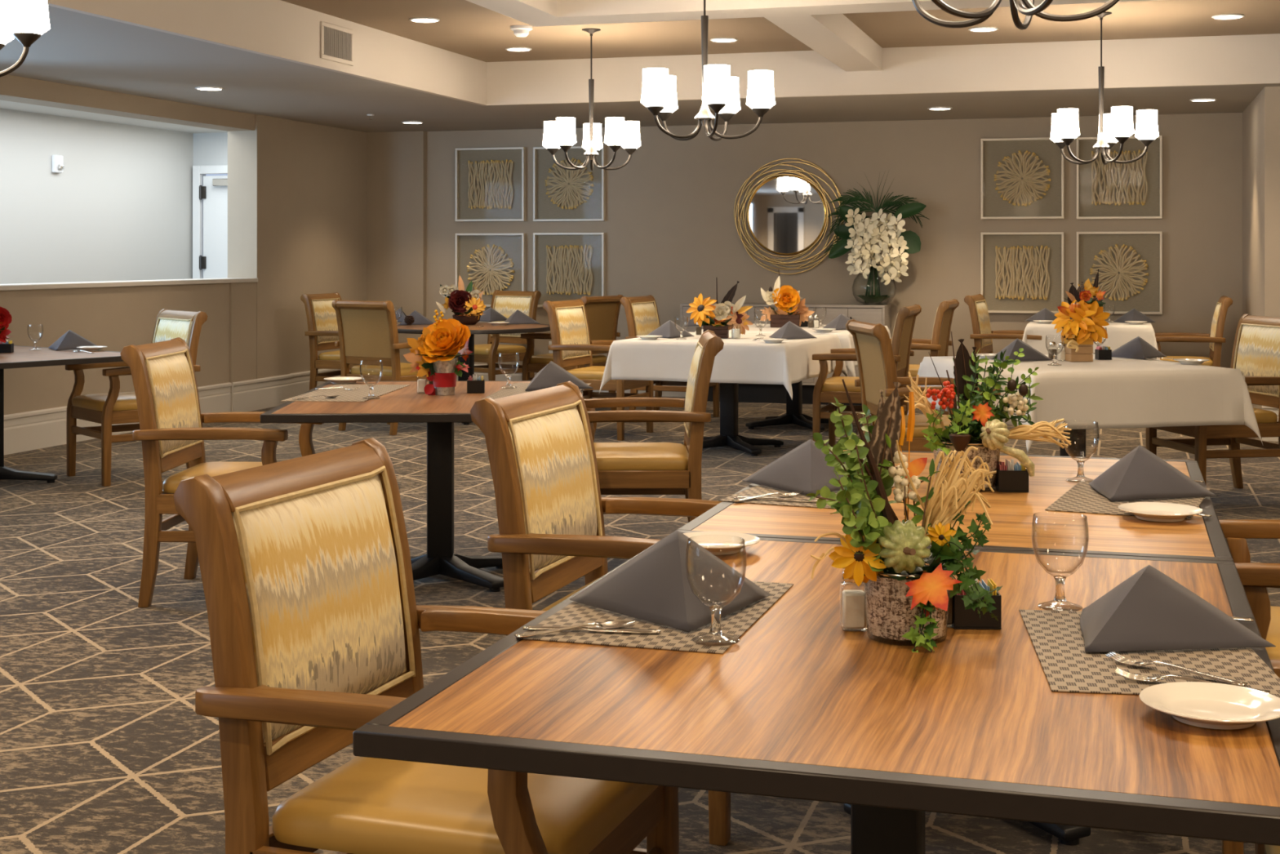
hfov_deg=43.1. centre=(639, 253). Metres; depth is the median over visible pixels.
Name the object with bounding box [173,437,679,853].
armchair
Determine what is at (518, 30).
smoke detector
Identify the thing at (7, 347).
caddy
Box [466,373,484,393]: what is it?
caddy
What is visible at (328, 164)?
wall
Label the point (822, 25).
ceiling beams
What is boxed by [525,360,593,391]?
napkin
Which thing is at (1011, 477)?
caddy
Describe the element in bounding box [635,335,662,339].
bread plate
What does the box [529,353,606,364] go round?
seat cushion
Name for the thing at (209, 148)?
wall
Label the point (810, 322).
pepper shaker
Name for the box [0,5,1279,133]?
ceiling
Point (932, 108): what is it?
recessed light
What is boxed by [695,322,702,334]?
pepper shaker
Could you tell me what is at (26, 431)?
baseboard
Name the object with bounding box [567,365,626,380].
seat cushion
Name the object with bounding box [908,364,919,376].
seat cushion
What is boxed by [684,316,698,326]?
napkin
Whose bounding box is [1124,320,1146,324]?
bread plate
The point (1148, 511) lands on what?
bread plate
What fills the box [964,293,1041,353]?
armchair
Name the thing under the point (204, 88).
recessed light
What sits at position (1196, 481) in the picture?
knife
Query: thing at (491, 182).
framed art
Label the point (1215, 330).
cushion
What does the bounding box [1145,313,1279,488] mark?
armchair
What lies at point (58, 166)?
fire alarm
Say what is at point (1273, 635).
seat cushion
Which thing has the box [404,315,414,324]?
pine cone
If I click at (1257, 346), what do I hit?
cushion
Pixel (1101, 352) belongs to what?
caddy
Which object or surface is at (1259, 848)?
armchair
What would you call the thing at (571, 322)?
cushion
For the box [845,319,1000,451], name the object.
armchair
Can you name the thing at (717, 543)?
bread plate
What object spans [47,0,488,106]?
soffit
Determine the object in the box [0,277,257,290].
trim
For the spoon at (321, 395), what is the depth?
6.43 m
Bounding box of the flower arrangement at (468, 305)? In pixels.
[435,275,486,324]
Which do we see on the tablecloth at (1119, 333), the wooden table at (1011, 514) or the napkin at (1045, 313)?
the napkin at (1045, 313)
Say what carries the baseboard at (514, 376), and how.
attached to the wall at (669, 228)
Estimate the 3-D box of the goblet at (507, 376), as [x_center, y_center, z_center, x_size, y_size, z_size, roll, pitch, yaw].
[-0.563,0.501,6.944,0.091,0.151,0.091,0,0,17]
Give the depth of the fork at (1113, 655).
2.23 m
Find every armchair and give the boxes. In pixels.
[65,308,207,486]
[120,337,324,607]
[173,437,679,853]
[300,292,359,390]
[331,299,429,435]
[457,289,541,380]
[470,381,730,845]
[520,294,623,410]
[542,298,653,440]
[583,329,724,522]
[620,294,719,417]
[812,303,921,446]
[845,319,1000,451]
[862,298,959,431]
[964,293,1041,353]
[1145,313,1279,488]
[1155,295,1232,367]
[1218,519,1279,853]
[1254,659,1279,853]
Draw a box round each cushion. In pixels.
[71,391,137,411]
[144,352,198,453]
[154,319,192,345]
[162,461,262,493]
[231,474,406,742]
[272,755,658,853]
[311,298,338,342]
[318,350,340,359]
[350,362,417,376]
[474,343,525,354]
[491,296,532,336]
[506,405,596,572]
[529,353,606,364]
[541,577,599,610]
[555,306,588,358]
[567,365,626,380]
[593,442,688,470]
[631,302,657,335]
[684,345,702,428]
[821,376,899,391]
[874,414,951,436]
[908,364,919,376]
[976,301,991,345]
[1160,355,1213,365]
[1209,303,1220,347]
[1235,324,1279,395]
[1253,408,1277,422]
[1264,844,1279,853]
[1265,605,1279,659]
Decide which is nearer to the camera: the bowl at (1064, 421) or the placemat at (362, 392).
the bowl at (1064, 421)
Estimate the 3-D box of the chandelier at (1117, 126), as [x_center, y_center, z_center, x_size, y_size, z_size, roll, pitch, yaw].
[2.945,-1.048,10.324,0.678,0.958,0.652,0,0,26]
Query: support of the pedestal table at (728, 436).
on the floor
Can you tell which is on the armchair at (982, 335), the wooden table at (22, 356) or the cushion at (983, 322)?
the cushion at (983, 322)
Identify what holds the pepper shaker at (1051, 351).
on the tablecloth at (1115, 393)
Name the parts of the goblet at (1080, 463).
stem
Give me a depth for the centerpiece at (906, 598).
2.41 m
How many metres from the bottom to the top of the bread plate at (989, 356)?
0.022 m
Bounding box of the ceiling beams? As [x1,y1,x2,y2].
[466,0,1154,71]
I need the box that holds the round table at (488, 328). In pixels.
[396,322,550,424]
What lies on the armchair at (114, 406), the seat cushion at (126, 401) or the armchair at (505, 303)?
the seat cushion at (126, 401)
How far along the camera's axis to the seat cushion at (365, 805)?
2.48 m
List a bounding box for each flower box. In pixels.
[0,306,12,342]
[685,277,752,337]
[759,269,814,327]
[1051,299,1110,361]
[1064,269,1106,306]
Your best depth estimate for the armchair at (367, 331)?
11.99 m
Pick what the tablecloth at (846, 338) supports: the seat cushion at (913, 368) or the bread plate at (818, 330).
the bread plate at (818, 330)
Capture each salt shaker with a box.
[417,374,426,393]
[813,315,818,328]
[840,568,867,631]
[1057,342,1065,360]
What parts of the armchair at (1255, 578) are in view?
leg, leg, armrest, armrest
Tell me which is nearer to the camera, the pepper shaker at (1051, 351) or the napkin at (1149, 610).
the napkin at (1149, 610)
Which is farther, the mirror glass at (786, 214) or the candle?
the mirror glass at (786, 214)
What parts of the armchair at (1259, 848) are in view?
leg, armrest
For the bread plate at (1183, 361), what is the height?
0.022 m
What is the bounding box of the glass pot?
[863,586,949,639]
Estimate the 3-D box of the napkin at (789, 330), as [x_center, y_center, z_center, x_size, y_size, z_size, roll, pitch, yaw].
[0.981,0.511,10.809,0.339,0.116,0.256,0,0,25]
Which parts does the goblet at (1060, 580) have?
stem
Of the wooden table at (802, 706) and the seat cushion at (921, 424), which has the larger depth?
the seat cushion at (921, 424)
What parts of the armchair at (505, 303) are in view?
leg, leg, rail, rail, leg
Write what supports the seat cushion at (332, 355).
on the armchair at (322, 333)
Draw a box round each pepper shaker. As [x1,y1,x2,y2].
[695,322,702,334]
[807,315,813,328]
[946,575,953,627]
[1048,341,1057,359]
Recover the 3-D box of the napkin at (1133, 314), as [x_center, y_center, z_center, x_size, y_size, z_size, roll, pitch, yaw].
[4.053,0.511,13.311,0.339,0.116,0.256,0,0,22]
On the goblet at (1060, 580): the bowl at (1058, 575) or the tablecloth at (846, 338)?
the bowl at (1058, 575)
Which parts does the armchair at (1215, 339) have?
leg, armrest, armrest, rail, leg, rail, leg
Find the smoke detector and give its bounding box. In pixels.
[510,25,532,36]
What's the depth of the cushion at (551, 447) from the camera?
4.01 m
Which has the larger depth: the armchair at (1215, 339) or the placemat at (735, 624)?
the armchair at (1215, 339)
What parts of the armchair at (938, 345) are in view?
armrest, armrest, leg, panel, leg, rail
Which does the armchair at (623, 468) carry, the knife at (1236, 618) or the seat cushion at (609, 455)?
the seat cushion at (609, 455)
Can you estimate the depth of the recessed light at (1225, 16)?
10.43 m
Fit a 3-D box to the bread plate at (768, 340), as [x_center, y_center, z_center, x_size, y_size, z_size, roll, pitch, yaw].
[0.853,0.559,10.358,0.177,0.022,0.177,0,0,17]
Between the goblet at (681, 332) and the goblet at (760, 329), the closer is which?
the goblet at (681, 332)
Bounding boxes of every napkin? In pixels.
[48,329,97,350]
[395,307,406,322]
[399,310,433,324]
[480,307,506,321]
[504,309,539,324]
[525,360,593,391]
[569,529,771,631]
[646,320,694,337]
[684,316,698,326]
[742,439,845,494]
[768,320,816,338]
[822,313,850,329]
[992,337,1052,361]
[1025,307,1057,321]
[1080,564,1275,652]
[1088,444,1216,501]
[1111,336,1166,359]
[1113,308,1155,322]
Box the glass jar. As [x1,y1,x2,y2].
[731,323,740,338]
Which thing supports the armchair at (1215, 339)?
on the floor
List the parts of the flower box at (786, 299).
planter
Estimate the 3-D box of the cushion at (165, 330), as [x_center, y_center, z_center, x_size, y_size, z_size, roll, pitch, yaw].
[-2.836,0.582,9.788,0.084,0.376,0.487,0,0,-39]
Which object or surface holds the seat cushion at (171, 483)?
on the armchair at (171, 433)
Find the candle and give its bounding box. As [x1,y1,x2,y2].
[732,328,739,337]
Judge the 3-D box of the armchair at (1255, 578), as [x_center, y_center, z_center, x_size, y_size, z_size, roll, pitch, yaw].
[1.623,0.837,3.628,0.636,0.986,0.662,0,0,17]
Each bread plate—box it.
[75,346,107,351]
[324,376,364,383]
[488,321,509,325]
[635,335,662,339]
[682,531,759,555]
[759,337,786,342]
[812,328,835,332]
[975,353,996,359]
[1033,320,1053,323]
[1117,502,1202,521]
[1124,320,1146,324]
[1138,681,1279,729]
[1173,358,1208,364]
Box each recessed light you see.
[195,86,223,90]
[401,120,423,124]
[408,17,439,22]
[505,47,532,51]
[710,37,737,42]
[927,106,952,110]
[968,26,998,31]
[1189,97,1217,101]
[1211,13,1244,19]
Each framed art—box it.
[455,146,525,221]
[455,233,525,306]
[533,145,605,221]
[533,232,605,306]
[980,137,1063,218]
[980,231,1063,313]
[1076,135,1162,219]
[1076,231,1162,314]
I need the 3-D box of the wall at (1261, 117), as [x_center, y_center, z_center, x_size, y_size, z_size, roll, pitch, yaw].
[6.486,0.073,12.048,3.620,2.513,2.210,0,0,17]
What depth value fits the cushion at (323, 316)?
13.90 m
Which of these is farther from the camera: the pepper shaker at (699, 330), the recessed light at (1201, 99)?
the recessed light at (1201, 99)
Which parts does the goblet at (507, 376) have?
stem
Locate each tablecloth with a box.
[599,332,848,399]
[694,323,891,377]
[907,353,1262,452]
[1022,320,1159,359]
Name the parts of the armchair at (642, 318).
leg, armrest, rail, leg, leg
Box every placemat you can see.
[281,384,410,401]
[480,382,590,399]
[515,581,793,653]
[719,482,894,508]
[1018,608,1279,697]
[1044,480,1209,519]
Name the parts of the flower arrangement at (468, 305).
flower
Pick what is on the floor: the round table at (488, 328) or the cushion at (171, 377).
the round table at (488, 328)
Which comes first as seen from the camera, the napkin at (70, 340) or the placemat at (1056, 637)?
the placemat at (1056, 637)
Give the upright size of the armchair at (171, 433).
0.986 m
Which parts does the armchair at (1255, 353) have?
leg, leg, leg, rail, armrest, rail, leg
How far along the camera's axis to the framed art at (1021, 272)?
14.11 m
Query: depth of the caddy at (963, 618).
2.50 m
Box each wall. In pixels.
[0,74,366,414]
[0,108,193,284]
[193,132,227,278]
[426,112,1242,368]
[1242,86,1279,408]
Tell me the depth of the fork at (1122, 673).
2.17 m
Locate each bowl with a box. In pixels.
[452,315,480,324]
[685,539,746,607]
[1031,514,1088,577]
[1062,421,1099,459]
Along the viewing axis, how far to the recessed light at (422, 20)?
10.57 m
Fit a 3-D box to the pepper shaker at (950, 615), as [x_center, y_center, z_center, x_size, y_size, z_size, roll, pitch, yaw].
[0.470,0.530,2.526,0.040,0.098,0.040,0,0,3]
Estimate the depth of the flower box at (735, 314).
10.89 m
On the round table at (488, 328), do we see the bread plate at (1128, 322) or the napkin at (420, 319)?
the napkin at (420, 319)
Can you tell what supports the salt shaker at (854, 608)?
on the wooden table at (802, 706)
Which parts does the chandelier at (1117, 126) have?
lamp shade, lamp shade, arm, arm, stem, rod, arm, lamp shade, arm, lamp shade, arm, lamp shade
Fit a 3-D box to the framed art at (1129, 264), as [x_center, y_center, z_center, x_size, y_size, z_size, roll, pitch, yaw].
[4.104,0.166,13.879,0.704,0.704,0.055,0,0,17]
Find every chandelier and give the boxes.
[0,0,50,76]
[542,27,640,170]
[640,0,775,141]
[911,0,1119,30]
[1050,11,1159,164]
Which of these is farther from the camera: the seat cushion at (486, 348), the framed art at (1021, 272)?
the seat cushion at (486, 348)
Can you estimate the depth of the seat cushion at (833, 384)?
10.64 m
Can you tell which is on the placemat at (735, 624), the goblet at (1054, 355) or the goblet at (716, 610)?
the goblet at (716, 610)
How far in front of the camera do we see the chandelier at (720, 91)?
8.00 m
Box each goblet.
[26,324,43,350]
[360,361,382,399]
[497,352,519,388]
[674,316,688,339]
[685,539,746,646]
[754,314,767,336]
[1031,514,1088,611]
[1045,335,1063,365]
[1062,421,1099,482]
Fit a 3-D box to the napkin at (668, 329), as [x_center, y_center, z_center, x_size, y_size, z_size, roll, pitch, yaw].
[0.201,0.511,10.977,0.339,0.116,0.256,0,0,2]
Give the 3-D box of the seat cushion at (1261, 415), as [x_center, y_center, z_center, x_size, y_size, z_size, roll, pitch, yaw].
[3.141,0.870,8.867,0.498,0.071,0.500,0,0,-9]
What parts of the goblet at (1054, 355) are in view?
stem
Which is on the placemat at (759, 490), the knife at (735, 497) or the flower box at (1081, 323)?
the knife at (735, 497)
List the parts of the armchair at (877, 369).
leg, rail, panel, rail, leg, armrest, armrest, leg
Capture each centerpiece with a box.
[805,378,1003,653]
[903,331,1071,488]
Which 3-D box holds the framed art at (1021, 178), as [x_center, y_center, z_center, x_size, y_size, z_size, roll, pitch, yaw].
[3.328,-0.651,14.109,0.704,0.704,0.055,0,0,17]
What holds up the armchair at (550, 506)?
on the floor
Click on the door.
(214, 191)
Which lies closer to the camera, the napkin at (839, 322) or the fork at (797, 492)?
the fork at (797, 492)
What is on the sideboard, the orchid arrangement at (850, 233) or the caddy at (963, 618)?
the orchid arrangement at (850, 233)
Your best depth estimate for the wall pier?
15.75 m
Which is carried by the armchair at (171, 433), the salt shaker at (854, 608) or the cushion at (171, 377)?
the cushion at (171, 377)
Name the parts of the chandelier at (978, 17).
arm, arm, arm, arm, arm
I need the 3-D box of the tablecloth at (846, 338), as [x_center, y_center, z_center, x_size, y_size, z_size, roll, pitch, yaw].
[1.182,0.744,12.417,1.305,0.343,1.385,0,0,22]
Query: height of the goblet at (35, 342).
0.151 m
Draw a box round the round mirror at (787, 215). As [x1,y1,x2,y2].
[733,158,844,274]
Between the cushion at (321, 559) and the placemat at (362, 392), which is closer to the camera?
the cushion at (321, 559)
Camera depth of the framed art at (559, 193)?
15.30 m
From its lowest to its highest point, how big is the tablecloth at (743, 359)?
0.343 m
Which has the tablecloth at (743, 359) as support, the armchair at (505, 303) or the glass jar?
the glass jar
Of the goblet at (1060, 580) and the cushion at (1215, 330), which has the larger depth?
the cushion at (1215, 330)
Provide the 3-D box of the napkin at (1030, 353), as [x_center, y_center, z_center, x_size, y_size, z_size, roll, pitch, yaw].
[1.986,0.511,8.589,0.339,0.116,0.256,0,0,32]
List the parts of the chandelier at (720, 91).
lamp shade, lamp shade, arm, arm, stem, rod, arm, lamp shade, arm, lamp shade, arm, lamp shade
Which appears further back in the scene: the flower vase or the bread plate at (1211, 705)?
the flower vase
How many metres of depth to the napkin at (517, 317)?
13.25 m
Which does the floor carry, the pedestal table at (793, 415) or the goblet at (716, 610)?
the pedestal table at (793, 415)
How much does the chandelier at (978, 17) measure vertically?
0.958 m
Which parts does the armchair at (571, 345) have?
leg, rail, rail, armrest, leg, armrest, leg, leg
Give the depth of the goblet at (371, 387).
6.43 m
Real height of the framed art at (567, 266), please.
0.704 m
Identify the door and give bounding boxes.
[192,164,227,278]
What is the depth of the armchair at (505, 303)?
14.84 m
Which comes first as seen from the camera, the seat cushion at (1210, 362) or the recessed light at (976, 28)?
the recessed light at (976, 28)
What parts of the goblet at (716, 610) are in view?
stem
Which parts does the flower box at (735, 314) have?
planter, flower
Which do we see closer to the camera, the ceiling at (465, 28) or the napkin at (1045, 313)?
the ceiling at (465, 28)
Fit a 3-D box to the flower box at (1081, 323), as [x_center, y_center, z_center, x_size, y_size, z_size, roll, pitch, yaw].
[2.327,0.407,8.554,0.300,0.322,0.201,0,0,17]
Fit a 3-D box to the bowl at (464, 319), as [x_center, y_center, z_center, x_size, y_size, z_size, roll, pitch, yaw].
[-1.409,0.541,13.172,0.230,0.073,0.230,0,0,17]
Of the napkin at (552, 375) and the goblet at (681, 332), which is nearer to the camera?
the napkin at (552, 375)
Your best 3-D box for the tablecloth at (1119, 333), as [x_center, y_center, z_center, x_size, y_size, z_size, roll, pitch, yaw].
[3.708,0.764,13.357,1.120,0.384,1.020,0,0,17]
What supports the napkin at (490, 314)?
on the round table at (488, 328)
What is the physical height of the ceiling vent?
0.235 m
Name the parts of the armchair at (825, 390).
leg, leg, armrest, armrest, leg, rail, panel, leg, rail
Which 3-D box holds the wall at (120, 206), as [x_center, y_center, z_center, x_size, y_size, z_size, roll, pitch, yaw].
[-6.840,0.030,7.689,0.150,2.600,17.250,0,0,17]
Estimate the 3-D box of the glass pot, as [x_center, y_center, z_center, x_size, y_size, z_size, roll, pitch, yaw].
[0.402,0.526,2.443,0.132,0.104,0.132,0,0,17]
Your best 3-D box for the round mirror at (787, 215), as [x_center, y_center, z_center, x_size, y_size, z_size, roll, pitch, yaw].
[1.347,-0.336,14.697,1.022,1.056,0.047,0,0,17]
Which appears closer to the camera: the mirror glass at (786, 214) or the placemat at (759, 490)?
the placemat at (759, 490)
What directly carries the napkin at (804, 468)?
on the placemat at (759, 490)
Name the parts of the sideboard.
door, door, door, door, door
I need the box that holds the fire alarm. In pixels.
[52,155,64,173]
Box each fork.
[315,386,359,389]
[731,489,803,501]
[1106,651,1248,686]
[1115,667,1270,693]
[1128,500,1212,516]
[1144,357,1174,359]
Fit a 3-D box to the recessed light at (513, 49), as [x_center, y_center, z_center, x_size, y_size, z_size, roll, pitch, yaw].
[-0.905,-1.522,12.087,0.200,0.009,0.200,0,0,17]
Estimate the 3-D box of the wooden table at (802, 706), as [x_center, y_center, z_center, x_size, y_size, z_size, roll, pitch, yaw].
[0.385,0.955,2.509,1.100,0.750,1.457,0,0,17]
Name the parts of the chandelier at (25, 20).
lamp shade, arm, lamp shade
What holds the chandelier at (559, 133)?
hanging from the ceiling at (465, 28)
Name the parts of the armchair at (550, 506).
leg, rail, rail, armrest, leg, armrest, leg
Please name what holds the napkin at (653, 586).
on the placemat at (735, 624)
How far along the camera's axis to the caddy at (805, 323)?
12.59 m
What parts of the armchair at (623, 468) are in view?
leg, leg, armrest, armrest, rail, leg, leg, rail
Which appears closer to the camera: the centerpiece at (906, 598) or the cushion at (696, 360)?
the centerpiece at (906, 598)
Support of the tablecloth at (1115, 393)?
on the pedestal table at (1077, 437)
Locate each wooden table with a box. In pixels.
[0,345,124,483]
[260,380,582,591]
[352,533,1279,853]
[673,449,1234,845]
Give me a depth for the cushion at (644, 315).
13.02 m
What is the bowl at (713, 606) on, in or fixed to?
on the goblet at (716, 610)
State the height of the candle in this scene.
0.059 m
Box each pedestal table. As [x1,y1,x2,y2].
[682,382,783,456]
[745,380,828,431]
[1059,429,1085,457]
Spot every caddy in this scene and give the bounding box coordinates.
[0,339,13,352]
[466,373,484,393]
[800,320,807,326]
[951,577,1001,629]
[995,458,1028,492]
[1094,345,1111,359]
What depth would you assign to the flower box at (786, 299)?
12.46 m
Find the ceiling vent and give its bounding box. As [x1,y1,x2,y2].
[320,21,353,66]
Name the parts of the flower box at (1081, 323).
planter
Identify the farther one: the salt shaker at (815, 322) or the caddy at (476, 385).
the salt shaker at (815, 322)
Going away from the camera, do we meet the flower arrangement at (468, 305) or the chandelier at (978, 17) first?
the chandelier at (978, 17)
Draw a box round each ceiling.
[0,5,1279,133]
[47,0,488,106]
[281,0,1279,62]
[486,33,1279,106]
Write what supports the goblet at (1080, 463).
on the wooden table at (1011, 514)
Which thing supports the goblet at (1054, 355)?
on the tablecloth at (1115, 393)
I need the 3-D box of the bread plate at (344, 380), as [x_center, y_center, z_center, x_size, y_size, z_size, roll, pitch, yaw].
[-1.321,0.568,7.228,0.177,0.022,0.177,0,0,17]
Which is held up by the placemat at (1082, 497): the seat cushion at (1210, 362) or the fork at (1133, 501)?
the fork at (1133, 501)
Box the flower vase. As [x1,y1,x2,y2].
[403,310,474,395]
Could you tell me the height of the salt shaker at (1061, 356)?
0.098 m
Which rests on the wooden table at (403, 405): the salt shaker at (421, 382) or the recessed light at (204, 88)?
the salt shaker at (421, 382)
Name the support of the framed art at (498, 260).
attached to the wall at (669, 228)
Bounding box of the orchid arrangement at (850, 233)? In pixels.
[824,173,929,304]
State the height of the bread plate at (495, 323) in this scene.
0.022 m
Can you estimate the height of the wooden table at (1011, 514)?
0.750 m
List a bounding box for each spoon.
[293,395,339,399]
[514,620,635,637]
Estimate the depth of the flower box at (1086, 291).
12.96 m
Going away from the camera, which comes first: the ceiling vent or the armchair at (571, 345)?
the ceiling vent
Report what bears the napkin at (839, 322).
on the tablecloth at (846, 338)
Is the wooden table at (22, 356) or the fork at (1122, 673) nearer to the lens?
the fork at (1122, 673)
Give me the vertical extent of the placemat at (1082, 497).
0.002 m
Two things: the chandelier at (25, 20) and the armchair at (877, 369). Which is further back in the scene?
the armchair at (877, 369)
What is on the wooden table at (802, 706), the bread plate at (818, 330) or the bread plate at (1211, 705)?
the bread plate at (1211, 705)
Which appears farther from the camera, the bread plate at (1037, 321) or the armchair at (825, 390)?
the bread plate at (1037, 321)
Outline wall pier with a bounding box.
[366,130,426,363]
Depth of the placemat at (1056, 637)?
2.28 m
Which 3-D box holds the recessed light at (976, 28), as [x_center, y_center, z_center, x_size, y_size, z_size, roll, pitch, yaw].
[2.333,-1.522,11.011,0.200,0.009,0.200,0,0,17]
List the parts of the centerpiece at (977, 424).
stem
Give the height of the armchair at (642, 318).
0.986 m
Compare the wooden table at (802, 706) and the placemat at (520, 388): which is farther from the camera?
the placemat at (520, 388)
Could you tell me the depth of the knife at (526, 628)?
2.46 m
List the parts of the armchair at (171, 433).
leg, rail, rail, leg, armrest, armrest, leg, leg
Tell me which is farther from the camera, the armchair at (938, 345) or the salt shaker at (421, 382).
the armchair at (938, 345)
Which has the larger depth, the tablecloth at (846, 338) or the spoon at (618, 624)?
the tablecloth at (846, 338)
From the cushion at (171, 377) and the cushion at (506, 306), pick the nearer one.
the cushion at (171, 377)
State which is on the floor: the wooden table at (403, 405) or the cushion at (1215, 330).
the wooden table at (403, 405)
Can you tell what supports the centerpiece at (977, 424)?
on the wooden table at (1011, 514)
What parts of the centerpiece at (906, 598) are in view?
stem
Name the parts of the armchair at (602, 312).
leg, armrest, leg, rail, panel, rail, leg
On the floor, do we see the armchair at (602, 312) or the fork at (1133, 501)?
the armchair at (602, 312)
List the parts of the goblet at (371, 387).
stem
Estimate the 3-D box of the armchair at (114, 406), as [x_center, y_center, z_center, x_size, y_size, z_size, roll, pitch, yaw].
[-2.996,0.837,9.656,0.636,0.986,0.662,0,0,-39]
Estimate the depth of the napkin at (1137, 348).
8.80 m
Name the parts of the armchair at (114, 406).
leg, armrest, leg, armrest, leg, rail, leg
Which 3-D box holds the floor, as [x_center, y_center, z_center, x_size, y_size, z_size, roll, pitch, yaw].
[-0.343,1.380,5.995,13.670,0.100,18.100,0,0,17]
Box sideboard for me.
[680,302,890,405]
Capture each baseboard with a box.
[4,368,350,454]
[456,364,908,403]
[1262,405,1279,441]
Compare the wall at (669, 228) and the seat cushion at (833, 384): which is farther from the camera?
the wall at (669, 228)
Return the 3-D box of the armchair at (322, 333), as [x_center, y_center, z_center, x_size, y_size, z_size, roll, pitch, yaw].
[-2.498,0.837,13.949,0.636,0.986,0.662,0,0,19]
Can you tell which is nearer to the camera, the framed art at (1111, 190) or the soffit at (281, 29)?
the soffit at (281, 29)
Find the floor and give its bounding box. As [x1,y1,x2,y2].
[0,395,1279,853]
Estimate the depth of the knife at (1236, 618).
2.54 m
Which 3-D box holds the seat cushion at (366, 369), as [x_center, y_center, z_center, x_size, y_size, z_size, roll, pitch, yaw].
[-1.849,0.870,12.244,0.500,0.071,0.498,0,0,36]
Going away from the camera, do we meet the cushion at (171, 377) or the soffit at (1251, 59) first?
the cushion at (171, 377)
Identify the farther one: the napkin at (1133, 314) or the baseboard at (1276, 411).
the napkin at (1133, 314)
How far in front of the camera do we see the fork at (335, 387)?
6.84 m
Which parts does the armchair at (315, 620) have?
leg, rail, armrest, rail, leg, armrest, leg, leg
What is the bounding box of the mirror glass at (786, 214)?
[748,176,824,253]
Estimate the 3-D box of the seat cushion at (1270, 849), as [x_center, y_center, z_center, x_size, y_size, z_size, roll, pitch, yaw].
[1.149,0.870,2.267,0.498,0.071,0.500,0,0,17]
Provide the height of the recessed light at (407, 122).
0.009 m
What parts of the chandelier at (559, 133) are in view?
lamp shade, lamp shade, arm, arm, rod, stem, arm, lamp shade, arm, arm, lamp shade, lamp shade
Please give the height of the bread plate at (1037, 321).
0.022 m
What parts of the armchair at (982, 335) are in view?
leg, rail, leg, rail, armrest, armrest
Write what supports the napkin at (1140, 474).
on the placemat at (1082, 497)
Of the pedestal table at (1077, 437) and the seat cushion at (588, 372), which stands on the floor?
the pedestal table at (1077, 437)
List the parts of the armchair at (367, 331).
armrest, leg, rail, panel, rail, leg, armrest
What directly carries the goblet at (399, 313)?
on the round table at (488, 328)
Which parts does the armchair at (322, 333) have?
leg, armrest, rail, rail, leg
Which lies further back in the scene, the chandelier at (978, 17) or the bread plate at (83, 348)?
the bread plate at (83, 348)
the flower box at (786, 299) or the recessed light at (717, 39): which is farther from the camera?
the flower box at (786, 299)
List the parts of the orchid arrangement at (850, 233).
stem, stem, stem, stem, stem, grass blade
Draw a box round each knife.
[523,626,661,633]
[733,496,817,502]
[1193,480,1204,482]
[1230,616,1253,621]
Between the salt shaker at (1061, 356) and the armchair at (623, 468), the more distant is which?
the salt shaker at (1061, 356)
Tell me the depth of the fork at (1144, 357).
8.67 m
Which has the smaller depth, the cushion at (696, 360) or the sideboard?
the cushion at (696, 360)

